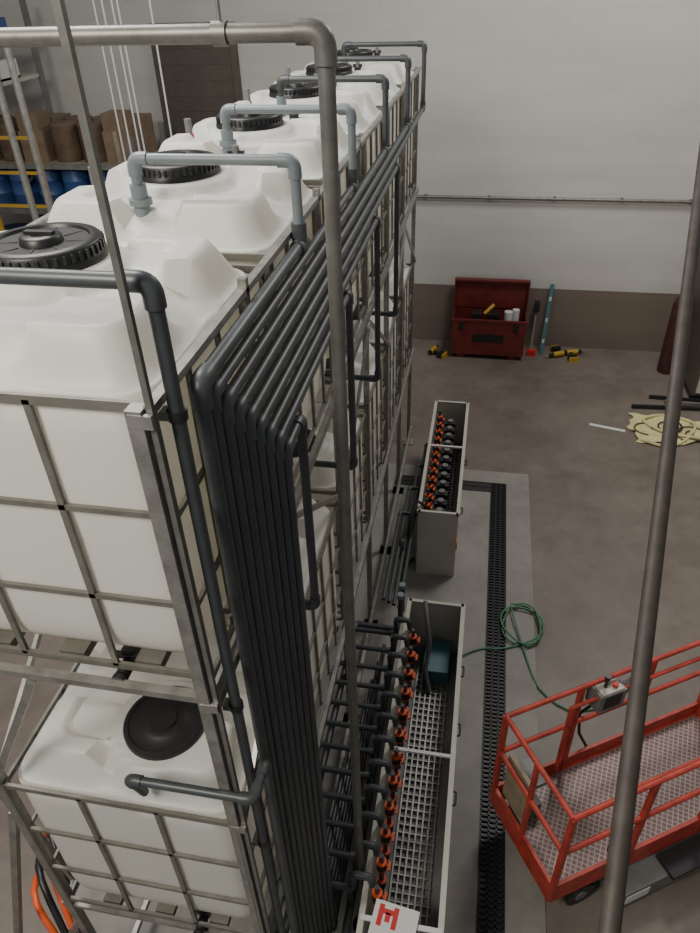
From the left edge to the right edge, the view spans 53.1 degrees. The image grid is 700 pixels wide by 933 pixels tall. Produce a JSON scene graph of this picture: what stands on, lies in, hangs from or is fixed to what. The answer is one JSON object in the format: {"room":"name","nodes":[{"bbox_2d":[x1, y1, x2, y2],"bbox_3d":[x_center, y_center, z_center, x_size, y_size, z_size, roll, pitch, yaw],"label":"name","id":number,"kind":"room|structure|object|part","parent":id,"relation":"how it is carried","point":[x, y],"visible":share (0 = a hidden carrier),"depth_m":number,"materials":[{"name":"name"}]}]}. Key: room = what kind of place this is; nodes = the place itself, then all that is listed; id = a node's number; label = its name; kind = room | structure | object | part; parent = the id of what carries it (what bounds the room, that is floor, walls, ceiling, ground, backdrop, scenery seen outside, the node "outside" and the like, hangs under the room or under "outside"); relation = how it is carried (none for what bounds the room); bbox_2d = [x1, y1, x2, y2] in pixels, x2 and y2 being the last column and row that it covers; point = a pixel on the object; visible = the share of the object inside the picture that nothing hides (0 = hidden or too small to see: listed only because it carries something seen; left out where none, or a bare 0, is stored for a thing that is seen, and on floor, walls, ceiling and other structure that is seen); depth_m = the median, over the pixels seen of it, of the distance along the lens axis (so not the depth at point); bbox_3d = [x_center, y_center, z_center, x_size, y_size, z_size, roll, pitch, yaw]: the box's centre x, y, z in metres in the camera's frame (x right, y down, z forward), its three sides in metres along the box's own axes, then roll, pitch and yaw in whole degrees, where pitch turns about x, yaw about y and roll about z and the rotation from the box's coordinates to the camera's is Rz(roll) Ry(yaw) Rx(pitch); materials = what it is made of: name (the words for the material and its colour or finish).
{"room":"industrial warehouse","nodes":[
{"label":"industrial warehouse","id":0,"kind":"room"},
{"bbox_2d":[0,0,699,351],"bbox_3d":[0.284,-6.098,10.334,16.200,9.000,0.200,5,36,9],"label":"wall","id":1,"kind":"structure","parent":0,"point":[524,98],"depth_m":10.60,"materials":[{"name":"white paint"}]},
{"bbox_2d":[149,22,242,138],"bbox_3d":[-2.292,-4.580,11.827,1.340,4.940,0.090,5,36,9],"label":"door","id":2,"kind":"structure","parent":1,"relation":"in","point":[199,80],"depth_m":10.80,"materials":[{"name":"brown paint"}]},
{"bbox_2d":[405,194,691,203],"bbox_3d":[3.387,-4.149,10.868,9.850,0.060,0.081,5,36,9],"label":"conduit","id":3,"kind":"object","parent":1,"relation":"attached to","point":[489,197],"visible":0.58,"depth_m":10.88,"materials":[{"name":"grey metal"}]},
{"bbox_2d":[0,339,699,932],"bbox_3d":[-0.907,1.889,7.177,16.200,0.200,14.900,5,36,9],"label":"floor","id":4,"kind":"structure","parent":0,"point":[592,488],"depth_m":8.30,"materials":[{"name":"concrete"}]},
{"bbox_2d":[0,48,52,220],"bbox_3d":[-2.808,-1.399,7.171,0.320,5.250,0.095,5,36,9],"label":"pipes","id":5,"kind":"object","parent":4,"relation":"on","point":[7,51],"visible":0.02,"depth_m":6.10,"materials":[{"name":"metal"}]},
{"bbox_2d":[0,134,52,230],"bbox_3d":[-5.107,-2.982,10.678,1.850,3.850,0.050,5,36,9],"label":"guard railing","id":6,"kind":"object","parent":4,"relation":"on","point":[1,137],"visible":0.02,"depth_m":9.78,"materials":[{"name":"yellow metal"}]},
{"bbox_2d":[0,0,165,217],"bbox_3d":[-4.724,-4.220,11.136,3.670,5.300,1.170,5,36,9],"label":"rack","id":7,"kind":"object","parent":4,"relation":"on","point":[55,165],"visible":0.07,"depth_m":10.34,"materials":[{"name":"painted steel"},{"name":"galvanized steel"}]},
{"bbox_2d":[0,17,19,81],"bbox_3d":[-5.670,-5.864,9.870,1.680,0.740,0.550,5,36,9],"label":"storage bins","id":8,"kind":"object","parent":7,"relation":"on","point":[4,70],"visible":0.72,"depth_m":9.82,"materials":[{"name":"blue plastic"}]},
{"bbox_2d":[0,114,107,162],"bbox_3d":[-4.981,-4.985,10.612,3.050,0.505,0.870,5,36,9],"label":"drums","id":9,"kind":"object","parent":7,"relation":"on","point":[66,134],"visible":0.5,"depth_m":10.18},
{"bbox_2d":[0,169,108,230],"bbox_3d":[-4.652,-3.900,11.328,3.647,1.890,0.874,5,36,9],"label":"drums","id":10,"kind":"object","parent":7,"relation":"on","point":[60,182],"visible":0.19,"depth_m":10.62,"materials":[{"name":"plastic"}]},
{"bbox_2d":[15,110,157,162],"bbox_3d":[-4.546,-5.018,10.514,3.020,0.648,0.902,5,36,9],"label":"cardboard boxes","id":11,"kind":"object","parent":7,"relation":"on","point":[39,119],"visible":0.66,"depth_m":10.12},
{"bbox_2d":[92,0,171,161],"bbox_3d":[-2.493,-4.419,8.223,0.900,8.900,0.200,5,36,9],"label":"conduit","id":12,"kind":"object","parent":4,"relation":"on","point":[92,0],"visible":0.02,"depth_m":8.15,"materials":[{"name":"grey paint"}]},
{"bbox_2d":[58,462,545,932],"bbox_3d":[-0.149,2.651,5.900,3.430,0.015,9.260,5,36,9],"label":"concrete pad","id":13,"kind":"object","parent":4,"relation":"on","point":[524,900],"visible":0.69,"depth_m":6.70,"materials":[{"name":"grey concrete"}]},
{"bbox_2d":[30,833,81,932],"bbox_3d":[-1.721,2.752,4.532,0.640,1.500,1.434,5,36,9],"label":"hoses","id":14,"kind":"object","parent":13,"relation":"on","point":[39,878],"visible":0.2,"depth_m":4.06,"materials":[{"name":"orange plastic"}]},
{"bbox_2d":[51,0,270,932],"bbox_3d":[-0.522,0.019,1.882,0.065,9.000,0.034,5,36,9],"label":"support strut","id":15,"kind":"object","parent":13,"relation":"on","point":[148,421],"visible":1,"depth_m":1.71,"materials":[{"name":"metal"}]},
{"bbox_2d":[0,0,363,930],"bbox_3d":[-1.549,-0.448,2.665,3.215,8.900,0.136,5,36,9],"label":"pipe","id":16,"kind":"object","parent":13,"relation":"on","point":[313,32],"visible":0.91,"depth_m":1.97,"materials":[{"name":"metal"}]},
{"bbox_2d":[0,66,421,932],"bbox_3d":[-0.641,-0.281,5.957,2.001,4.748,7.211,5,36,9],"label":"rack","id":17,"kind":"object","parent":13,"relation":"on","point":[141,440],"visible":0.41,"depth_m":3.24,"materials":[{"name":"metal"}]},
{"bbox_2d":[0,222,279,680],"bbox_3d":[-0.957,-0.110,2.590,1.112,1.444,1.083,5,36,9],"label":"container","id":18,"kind":"object","parent":17,"relation":"on","point":[80,560],"visible":0.77,"depth_m":2.18,"materials":[{"name":"white plastic"}]},
{"bbox_3d":[-1.005,-0.722,2.292,0.400,0.100,0.400,5,36,9],"label":"screw lid","id":19,"kind":"part","parent":18,"relation":"part of","materials":[{"name":"black plastic"}]},
{"bbox_2d":[1,627,279,932],"bbox_3d":[-0.912,1.582,3.724,1.112,1.393,1.083,5,36,9],"label":"container","id":20,"kind":"object","parent":17,"relation":"on","point":[172,850],"visible":0.48,"depth_m":3.21,"materials":[{"name":"white plastic"}]},
{"bbox_3d":[-0.835,1.158,3.170,0.370,0.064,0.370,5,36,9],"label":"flat lid","id":21,"kind":"part","parent":20,"relation":"part of","materials":[{"name":"black plastic"}]},
{"bbox_2d":[47,145,332,482],"bbox_3d":[-0.750,-0.776,3.505,1.112,1.444,1.083,5,36,9],"label":"container","id":22,"kind":"object","parent":17,"relation":"on","point":[242,211],"visible":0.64,"depth_m":2.96,"materials":[{"name":"white plastic"}]},
{"bbox_3d":[-0.799,-1.388,3.207,0.400,0.100,0.400,5,36,9],"label":"screw lid","id":23,"kind":"part","parent":22,"relation":"part of","materials":[{"name":"black plastic"}]},
{"bbox_2d":[0,40,427,932],"bbox_3d":[-0.180,-0.272,5.354,1.458,4.678,6.128,5,36,9],"label":"pvc pipe manifold","id":24,"kind":"object","parent":17,"relation":"on","point":[248,458],"visible":0.91,"depth_m":2.79,"materials":[{"name":"black plastic"}]},
{"bbox_2d":[399,500,426,581],"bbox_3d":[0.646,0.844,7.491,0.185,0.992,0.636,13,38,20],"label":"hose","id":25,"kind":"object","parent":24,"relation":"attached to","point":[403,538],"visible":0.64,"depth_m":7.32,"materials":[{"name":"black plastic"}]},
{"bbox_2d":[158,113,365,373],"bbox_3d":[-0.543,-1.442,4.419,1.112,1.444,1.083,5,36,9],"label":"container","id":26,"kind":"object","parent":17,"relation":"on","point":[300,137],"visible":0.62,"depth_m":3.98,"materials":[{"name":"white plastic"}]},
{"bbox_3d":[-0.592,-2.054,4.121,0.400,0.100,0.400,5,36,9],"label":"screw lid","id":27,"kind":"part","parent":26,"relation":"part of","materials":[{"name":"black plastic"}]},
{"bbox_2d":[223,498,343,725],"bbox_3d":[-0.705,0.916,4.638,1.112,1.393,1.083,5,36,9],"label":"container","id":28,"kind":"object","parent":17,"relation":"on","point":[321,621],"visible":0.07,"depth_m":4.54,"materials":[{"name":"white plastic"}]},
{"bbox_2d":[235,83,387,301],"bbox_3d":[-0.337,-2.108,5.334,1.112,1.444,1.083,5,36,9],"label":"container","id":29,"kind":"object","parent":17,"relation":"on","point":[361,100],"visible":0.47,"depth_m":5.03,"materials":[{"name":"white plastic"}]},
{"bbox_3d":[-0.385,-2.720,5.035,0.400,0.100,0.400,5,36,9],"label":"screw lid","id":30,"kind":"part","parent":29,"relation":"part of","materials":[{"name":"black plastic"}]},
{"bbox_2d":[293,402,367,607],"bbox_3d":[-0.498,0.250,5.553,1.112,1.393,1.083,5,36,9],"label":"container","id":31,"kind":"object","parent":17,"relation":"on","point":[322,479],"visible":0.12,"depth_m":5.31,"materials":[{"name":"white plastic"}]},
{"bbox_3d":[-0.422,-0.173,4.999,0.370,0.064,0.370,5,36,9],"label":"flat lid","id":32,"kind":"part","parent":31,"relation":"part of","materials":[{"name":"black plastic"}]},
{"bbox_2d":[273,62,404,249],"bbox_3d":[-0.130,-2.774,6.248,1.112,1.444,1.083,5,36,9],"label":"container","id":33,"kind":"object","parent":17,"relation":"on","point":[373,88],"visible":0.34,"depth_m":5.98,"materials":[{"name":"white plastic"}]},
{"bbox_3d":[-0.178,-3.386,5.950,0.400,0.100,0.400,5,36,9],"label":"screw lid","id":34,"kind":"part","parent":33,"relation":"part of","materials":[{"name":"black plastic"}]},
{"bbox_2d":[315,339,385,514],"bbox_3d":[-0.291,-0.416,6.467,1.112,1.393,1.083,5,36,9],"label":"container","id":35,"kind":"object","parent":17,"relation":"on","point":[376,394],"visible":0.09,"depth_m":6.21,"materials":[{"name":"white plastic"}]},
{"bbox_3d":[-0.215,-0.840,5.914,0.370,0.064,0.370,5,36,9],"label":"flat lid","id":36,"kind":"part","parent":35,"relation":"part of","materials":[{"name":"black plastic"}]},
{"bbox_2d":[304,47,417,209],"bbox_3d":[0.077,-3.440,7.163,1.112,1.444,1.083,5,36,9],"label":"container","id":37,"kind":"object","parent":17,"relation":"on","point":[396,69],"visible":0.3,"depth_m":6.95,"materials":[{"name":"white plastic"}]},
{"bbox_3d":[0.028,-4.052,6.864,0.400,0.100,0.400,5,36,9],"label":"screw lid","id":38,"kind":"part","parent":37,"relation":"part of","materials":[{"name":"black plastic"}]},
{"bbox_2d":[353,291,400,444],"bbox_3d":[-0.085,-1.082,7.382,1.112,1.393,1.083,5,36,9],"label":"container","id":39,"kind":"object","parent":17,"relation":"on","point":[393,372],"visible":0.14,"depth_m":7.16,"materials":[{"name":"white plastic"}]},
{"bbox_3d":[-0.008,-1.505,6.828,0.370,0.064,0.370,5,36,9],"label":"flat lid","id":40,"kind":"part","parent":39,"relation":"part of","materials":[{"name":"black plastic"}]},
{"bbox_2d":[359,257,412,389],"bbox_3d":[0.122,-1.748,8.296,1.112,1.393,1.083,5,36,9],"label":"container","id":41,"kind":"object","parent":17,"relation":"on","point":[406,301],"visible":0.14,"depth_m":8.11,"materials":[{"name":"white plastic"}]},
{"bbox_2d":[356,598,464,932],"bbox_3d":[0.535,2.409,5.331,0.545,1.003,3.004,5,36,9],"label":"trough","id":42,"kind":"object","parent":13,"relation":"on","point":[410,869],"visible":0.98,"depth_m":5.43,"materials":[{"name":"beige plastic"}]},
{"bbox_2d":[360,898,441,932],"bbox_3d":[0.296,2.744,4.165,0.490,0.041,0.220,9,37,15],"label":"placard","id":43,"kind":"object","parent":42,"relation":"attached to","point":[387,917],"visible":1,"depth_m":4.18,"materials":[{"name":"white paint"}]},
{"bbox_2d":[416,400,468,575],"bbox_3d":[1.154,0.179,8.471,0.475,0.915,2.304,5,36,9],"label":"trough","id":44,"kind":"object","parent":13,"relation":"on","point":[442,479],"visible":1,"depth_m":7.92,"materials":[{"name":"beige plastic"}]},
{"bbox_2d":[597,144,699,932],"bbox_3d":[0.938,0.066,2.264,0.048,8.395,3.464,11,38,18],"label":"metal pole","id":45,"kind":"object","parent":13,"relation":"on","point":[618,856],"visible":1,"depth_m":1.49,"materials":[{"name":"grey metal"}]},
{"bbox_2d":[428,344,446,359],"bbox_3d":[1.571,-2.026,12.232,0.315,0.104,0.390,19,41,26],"label":"cordless drill","id":46,"kind":"object","parent":4,"relation":"on","point":[441,354],"visible":1,"depth_m":12.14,"materials":[{"name":"yellow paint"}]},
{"bbox_2d":[394,475,505,932],"bbox_3d":[0.523,2.781,5.681,1.445,0.022,9.002,5,36,9],"label":"drain","id":47,"kind":"object","parent":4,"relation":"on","point":[490,915],"visible":0.8,"depth_m":6.35,"materials":[{"name":"black metal"}]},
{"bbox_2d":[450,277,530,359],"bbox_3d":[2.362,-2.493,11.879,1.280,1.230,0.570,5,36,9],"label":"tool chest","id":48,"kind":"object","parent":4,"relation":"on","point":[488,330],"visible":1,"depth_m":11.83,"materials":[{"name":"red paint"}]},
{"bbox_2d":[462,603,593,710],"bbox_3d":[1.899,1.823,6.885,1.298,0.082,0.957,21,42,29],"label":"garden hose","id":49,"kind":"object","parent":4,"relation":"on","point":[520,643],"visible":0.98,"depth_m":7.01,"materials":[{"name":"green rubber"}]},
{"bbox_2d":[526,300,539,356],"bbox_3d":[3.142,-2.370,11.987,0.140,0.860,0.418,5,36,9],"label":"scraper","id":50,"kind":"object","parent":4,"relation":"on","point":[530,352],"visible":1,"depth_m":12.00,"materials":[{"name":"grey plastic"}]},
{"bbox_2d":[539,284,554,354],"bbox_3d":[3.341,-2.492,11.898,0.065,1.161,0.356,12,38,18],"label":"spirit level","id":51,"kind":"object","parent":4,"relation":"on","point":[551,285],"visible":1,"depth_m":11.87,"materials":[{"name":"teal paint"}]},
{"bbox_2d":[545,345,564,356],"bbox_3d":[3.487,-1.976,12.071,0.390,0.104,0.315,-11,37,-12],"label":"cordless drill","id":52,"kind":"object","parent":4,"relation":"on","point":[556,351],"visible":1,"depth_m":11.98,"materials":[{"name":"yellow paint"}]},
{"bbox_2d":[565,349,585,362],"bbox_3d":[3.877,-1.902,11.949,0.390,0.104,0.315,-5,36,-5],"label":"cordless drill","id":53,"kind":"object","parent":4,"relation":"on","point":[572,357],"visible":1,"depth_m":11.91,"materials":[{"name":"yellow paint"}]},
{"bbox_2d":[489,640,699,905],"bbox_3d":[2.240,2.236,5.114,2.169,1.470,1.022,-14,37,-16],"label":"scissor lift","id":54,"kind":"object","parent":4,"relation":"on","point":[557,814],"visible":0.91,"depth_m":5.08,"materials":[{"name":"red paint"}]},
{"bbox_2d":[589,423,624,431],"bbox_3d":[3.741,-0.567,10.185,0.500,0.006,0.060,14,39,21],"label":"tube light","id":55,"kind":"object","parent":4,"relation":"on","point":[590,424],"visible":1,"depth_m":10.18,"materials":[{"name":"white glass"}]},
{"bbox_2d":[626,413,699,446],"bbox_3d":[4.974,-0.500,9.970,1.975,0.062,0.903,5,36,9],"label":"tarp","id":56,"kind":"object","parent":4,"relation":"on","point":[648,428],"visible":0.8,"depth_m":10.05,"materials":[{"name":"beige fabric"}]},
{"bbox_2d":[631,395,699,410],"bbox_3d":[5.228,-0.928,10.570,1.902,0.050,0.375,5,36,9],"label":"metal bars","id":57,"kind":"object","parent":4,"relation":"on","point":[688,404],"visible":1,"depth_m":10.57,"materials":[{"name":"grey metal"}]},
{"bbox_2d":[657,295,679,374],"bbox_3d":[5.163,-2.180,11.078,0.270,1.500,0.270,5,36,9],"label":"gas cylinder","id":58,"kind":"object","parent":4,"relation":"on","point":[664,363],"visible":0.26,"depth_m":11.15,"materials":[{"name":"red paint"}]},
{"bbox_2d":[684,249,699,398],"bbox_3d":[5.815,-2.232,10.691,1.000,2.000,1.680,5,36,9],"label":"storage cabinet","id":59,"kind":"object","parent":4,"relation":"on","point":[692,373],"visible":0.6,"depth_m":10.76,"materials":[{"name":"grey metal"}]}
]}

